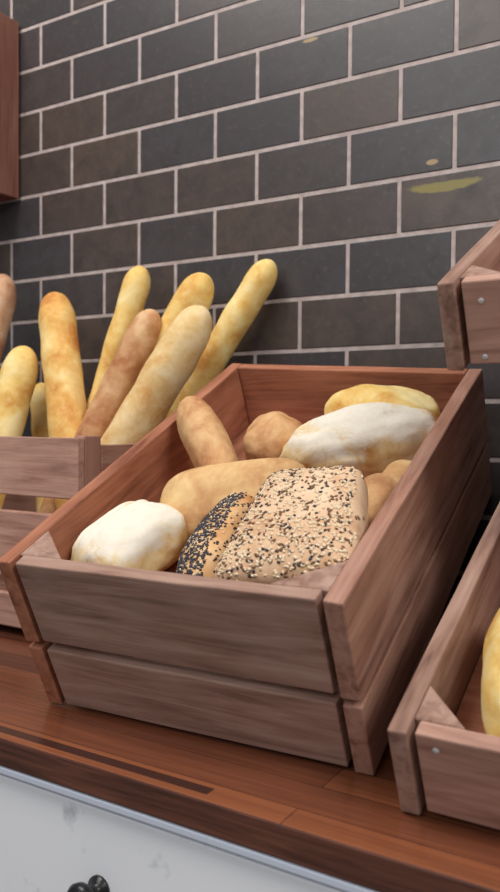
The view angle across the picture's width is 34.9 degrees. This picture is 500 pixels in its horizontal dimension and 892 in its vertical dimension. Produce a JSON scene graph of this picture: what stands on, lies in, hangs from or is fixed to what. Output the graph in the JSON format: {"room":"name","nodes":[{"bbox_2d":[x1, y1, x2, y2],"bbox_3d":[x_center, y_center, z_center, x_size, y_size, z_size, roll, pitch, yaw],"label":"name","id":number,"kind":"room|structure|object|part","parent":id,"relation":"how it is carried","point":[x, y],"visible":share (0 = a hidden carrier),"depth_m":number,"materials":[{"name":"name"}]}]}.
{"room":"food shop","nodes":[
{"label":"food shop","id":0,"kind":"room"},
{"bbox_2d":[0,0,499,600],"bbox_3d":[0.131,-0.283,1.165,4.200,2.900,0.081,1,2,31],"label":"wall","id":1,"kind":"structure","parent":0,"point":[352,147],"depth_m":1.18,"materials":[{"name":"brick"}]},
{"bbox_2d":[0,12,18,201],"bbox_3d":[-0.654,-0.608,1.453,0.420,0.316,0.220,1,2,31],"label":"wall box","id":2,"kind":"object","parent":1,"relation":"attached to","point":[9,28],"visible":1,"depth_m":1.42,"materials":[{"name":"brown wood"}]},
{"bbox_3d":[-0.655,-0.459,1.457,0.387,0.017,0.220,1,2,31],"label":"panel","id":3,"kind":"part","parent":2,"relation":"part of","materials":[{"name":"brown wood"}]},
{"bbox_3d":[-0.921,1.233,-0.500,4.200,0.050,4.080,1,2,31],"label":"floor","id":4,"kind":"structure","parent":0,"visible":0},
{"bbox_2d":[0,765,377,891],"bbox_3d":[0.034,0.730,0.856,3.000,0.892,0.550,1,2,31],"label":"base cabinet","id":5,"kind":"object","parent":4,"relation":"on","point":[54,837],"visible":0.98,"depth_m":0.65,"materials":[{"name":"grey"}]},
{"bbox_3d":[-0.132,0.366,0.643,0.030,0.030,0.030,1,2,31],"label":"knob","id":6,"kind":"part","parent":5,"relation":"part of","materials":[{"name":"black metal"}]},
{"bbox_2d":[0,625,499,891],"bbox_3d":[0.048,0.270,0.859,3.200,0.026,0.540,1,2,31],"label":"countertop","id":7,"kind":"structure","parent":5,"relation":"on","point":[338,821],"depth_m":0.62,"materials":[{"name":"brown wood"}]},
{"bbox_2d":[0,435,135,628],"bbox_3d":[-0.339,0.111,1.218,0.461,0.263,0.273,1,2,31],"label":"crate","id":8,"kind":"object","parent":7,"relation":"on","point":[31,468],"visible":0.23,"depth_m":1.02,"materials":[{"name":"brown wood"}]},
{"bbox_2d":[0,274,16,361],"bbox_3d":[-0.462,-0.035,1.294,0.058,0.514,0.202,1,2,28],"label":"baguette","id":9,"kind":"object","parent":8,"relation":"in","point":[8,295],"visible":1,"depth_m":1.33,"materials":[{"name":"brown food"}]},
{"bbox_3d":[-0.339,0.234,1.222,0.423,0.011,0.248,1,2,31],"label":"board","id":10,"kind":"part","parent":8,"relation":"part of","materials":[{"name":"brown wood"}]},
{"bbox_2d":[0,346,38,508],"bbox_3d":[-0.388,0.035,1.200,0.059,0.381,0.159,2,2,35],"label":"baguette","id":11,"kind":"object","parent":8,"relation":"in","point":[19,371],"visible":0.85,"depth_m":1.21,"materials":[{"name":"yellow food"}]},
{"bbox_2d":[30,383,48,511],"bbox_3d":[-0.321,0.060,1.261,0.042,0.328,0.168,0,2,-23],"label":"baguette","id":12,"kind":"object","parent":8,"relation":"in","point":[39,425],"visible":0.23,"depth_m":1.28,"materials":[{"name":"beige food"}]},
{"bbox_2d":[38,292,86,508],"bbox_3d":[-0.270,-0.008,1.191,0.061,0.471,0.238,0,2,-26],"label":"baguette","id":13,"kind":"object","parent":8,"relation":"in","point":[60,351],"visible":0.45,"depth_m":1.21,"materials":[{"name":"yellow food"}]},
{"bbox_3d":[-0.206,0.118,1.011,0.019,0.263,0.030,1,2,31],"label":"corner post","id":14,"kind":"part","parent":8,"relation":"part of","materials":[{"name":"brown wood"}]},
{"bbox_2d":[39,309,160,512],"bbox_3d":[-0.245,0.012,1.178,0.225,0.431,0.053,0,2,-2],"label":"baguette","id":15,"kind":"object","parent":8,"relation":"in","point":[139,340],"visible":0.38,"depth_m":1.16,"materials":[{"name":"brown food"}]},
{"bbox_2d":[86,266,150,409],"bbox_3d":[-0.242,-0.028,1.233,0.173,0.506,0.044,0,2,-11],"label":"baguette","id":16,"kind":"object","parent":8,"relation":"in","point":[134,291],"visible":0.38,"depth_m":1.22,"materials":[{"name":"yellow food"}]},
{"bbox_2d":[101,305,211,444],"bbox_3d":[-0.199,0.016,1.143,0.294,0.429,0.065,1,2,12],"label":"baguette","id":17,"kind":"object","parent":8,"relation":"in","point":[178,352],"visible":0.45,"depth_m":1.10,"materials":[{"name":"food"}]},
{"bbox_2d":[154,272,213,348],"bbox_3d":[-0.204,-0.016,1.223,0.309,0.487,0.058,1,2,16],"label":"baguette","id":18,"kind":"object","parent":8,"relation":"in","point":[197,288],"visible":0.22,"depth_m":1.16,"materials":[{"name":"yellow food"}]},
{"bbox_2d":[164,259,276,419],"bbox_3d":[-0.123,-0.022,1.199,0.334,0.501,0.048,1,2,17],"label":"baguette","id":19,"kind":"object","parent":8,"relation":"in","point":[238,315],"visible":0.38,"depth_m":1.15,"materials":[{"name":"yellow food"}]},
{"bbox_2d":[0,363,491,775],"bbox_3d":[0.038,0.074,0.870,0.341,0.362,0.510,1,2,28],"label":"crate","id":20,"kind":"object","parent":7,"relation":"on","point":[319,664],"visible":0.75,"depth_m":0.70,"materials":[{"name":"red wood"}]},
{"bbox_3d":[-0.165,0.165,0.767,0.049,0.166,0.041,1,27,28],"label":"corner post","id":21,"kind":"part","parent":20,"relation":"part of","materials":[{"name":"brown wood"}]},
{"bbox_2d":[70,499,187,571],"bbox_3d":[-0.119,0.100,0.797,0.084,0.088,0.113,2,2,41],"label":"bread roll","id":22,"kind":"object","parent":20,"relation":"in","point":[139,534],"visible":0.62,"depth_m":0.77,"materials":[{"name":"white food"}]},
{"bbox_3d":[0.039,0.084,0.871,0.306,0.027,0.447,1,27,28],"label":"board","id":23,"kind":"part","parent":20,"relation":"part of","materials":[{"name":"red wood"}]},
{"bbox_2d":[176,396,237,467],"bbox_3d":[-0.050,-0.005,0.913,0.052,0.107,0.122,0,2,-25],"label":"bread roll","id":24,"kind":"object","parent":20,"relation":"in","point":[205,439],"visible":0.77,"depth_m":0.89,"materials":[{"name":"brown food"}]},
{"bbox_2d":[175,492,254,577],"bbox_3d":[-0.021,0.095,0.775,0.064,0.101,0.172,1,2,21],"label":"seeded roll","id":25,"kind":"object","parent":20,"relation":"in","point":[200,555],"visible":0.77,"depth_m":0.73,"materials":[{"name":"grey"}]},
{"bbox_2d":[160,458,306,538],"bbox_3d":[-0.015,0.061,0.835,0.167,0.099,0.078,1,2,10],"label":"bread loaf","id":26,"kind":"object","parent":20,"relation":"in","point":[195,492],"visible":0.41,"depth_m":0.81,"materials":[{"name":"food"}]},
{"bbox_2d":[243,411,302,459],"bbox_3d":[0.030,-0.008,0.988,0.082,0.071,0.083,2,2,41],"label":"bread roll","id":27,"kind":"object","parent":20,"relation":"in","point":[266,437],"visible":0.54,"depth_m":0.96,"materials":[{"name":"brown food"}]},
{"bbox_2d":[215,466,368,583],"bbox_3d":[0.048,0.075,0.694,0.131,0.114,0.117,1,2,25],"label":"bread","id":28,"kind":"object","parent":20,"relation":"in","point":[299,521],"visible":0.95,"depth_m":0.67,"materials":[{"name":"beige food"}]},
{"bbox_3d":[0.062,0.171,0.645,0.049,0.166,0.041,1,27,28],"label":"corner post","id":29,"kind":"part","parent":20,"relation":"part of","materials":[{"name":"brown wood"}]},
{"bbox_2d":[279,402,437,477],"bbox_3d":[0.132,-0.006,0.914,0.200,0.094,0.092,1,2,7],"label":"bread loaf","id":30,"kind":"object","parent":20,"relation":"in","point":[367,437],"visible":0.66,"depth_m":0.88,"materials":[{"name":"white food"}]},
{"bbox_2d":[365,473,396,527],"bbox_3d":[0.124,0.065,0.789,0.061,0.075,0.112,1,2,26],"label":"bread roll","id":31,"kind":"object","parent":20,"relation":"in","point":[380,486],"visible":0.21,"depth_m":0.77,"materials":[{"name":"food"}]},
{"bbox_2d":[324,384,440,417],"bbox_3d":[0.154,-0.041,0.948,0.148,0.068,0.075,2,2,40],"label":"ciabatta","id":32,"kind":"object","parent":20,"relation":"in","point":[363,393],"visible":0.39,"depth_m":0.92,"materials":[{"name":"yellow food"}]},
{"bbox_2d":[382,459,410,482],"bbox_3d":[0.155,0.040,0.816,0.046,0.052,0.067,2,2,38],"label":"bread roll","id":33,"kind":"object","parent":20,"relation":"in","point":[396,469],"visible":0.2,"depth_m":0.80,"materials":[{"name":"food"}]},
{"bbox_2d":[430,594,449,640],"bbox_3d":[0.094,0.167,0.970,0.240,0.174,0.210,1,2,31],"label":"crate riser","id":34,"kind":"object","parent":7,"relation":"on","point":[448,599],"visible":0.02,"depth_m":0.98,"materials":[{"name":"brown wood"}]},
{"bbox_2d":[387,502,499,829],"bbox_3d":[0.342,0.148,0.626,0.340,0.232,0.396,1,2,31],"label":"wooden crate","id":35,"kind":"object","parent":7,"relation":"on","point":[443,756],"visible":0.99,"depth_m":0.56,"materials":[{"name":"brown wood"}]},
{"bbox_3d":[0.144,0.211,0.568,0.035,0.064,0.035,1,26,31],"label":"corner post","id":36,"kind":"part","parent":35,"relation":"part of","materials":[{"name":"brown wood"}]},
{"bbox_3d":[0.348,0.176,0.637,0.310,0.011,0.366,1,26,31],"label":"board","id":37,"kind":"part","parent":35,"relation":"part of","materials":[{"name":"red wood"}]},
{"bbox_2d":[481,608,499,736],"bbox_3d":[0.216,0.169,0.602,0.077,0.098,0.158,1,2,18],"label":"loaf","id":38,"kind":"object","parent":35,"relation":"in","point":[490,681],"visible":0.86,"depth_m":0.57,"materials":[{"name":"yellow food"}]},
{"bbox_3d":[0.450,0.026,0.682,0.240,0.477,0.312,1,2,31],"label":"display stand","id":39,"kind":"object","parent":7,"relation":"on","visible":0},
{"bbox_2d":[437,220,499,370],"bbox_3d":[0.389,-0.176,0.700,0.341,0.229,0.366,1,2,31],"label":"wooden crate","id":40,"kind":"object","parent":39,"relation":"on","point":[469,293],"visible":1,"depth_m":0.64,"materials":[{"name":"brown wood"}]},
{"bbox_3d":[0.199,-0.116,0.655,0.035,0.062,0.035,1,28,31],"label":"corner post","id":41,"kind":"part","parent":40,"relation":"part of","materials":[{"name":"brown wood"}]}
]}

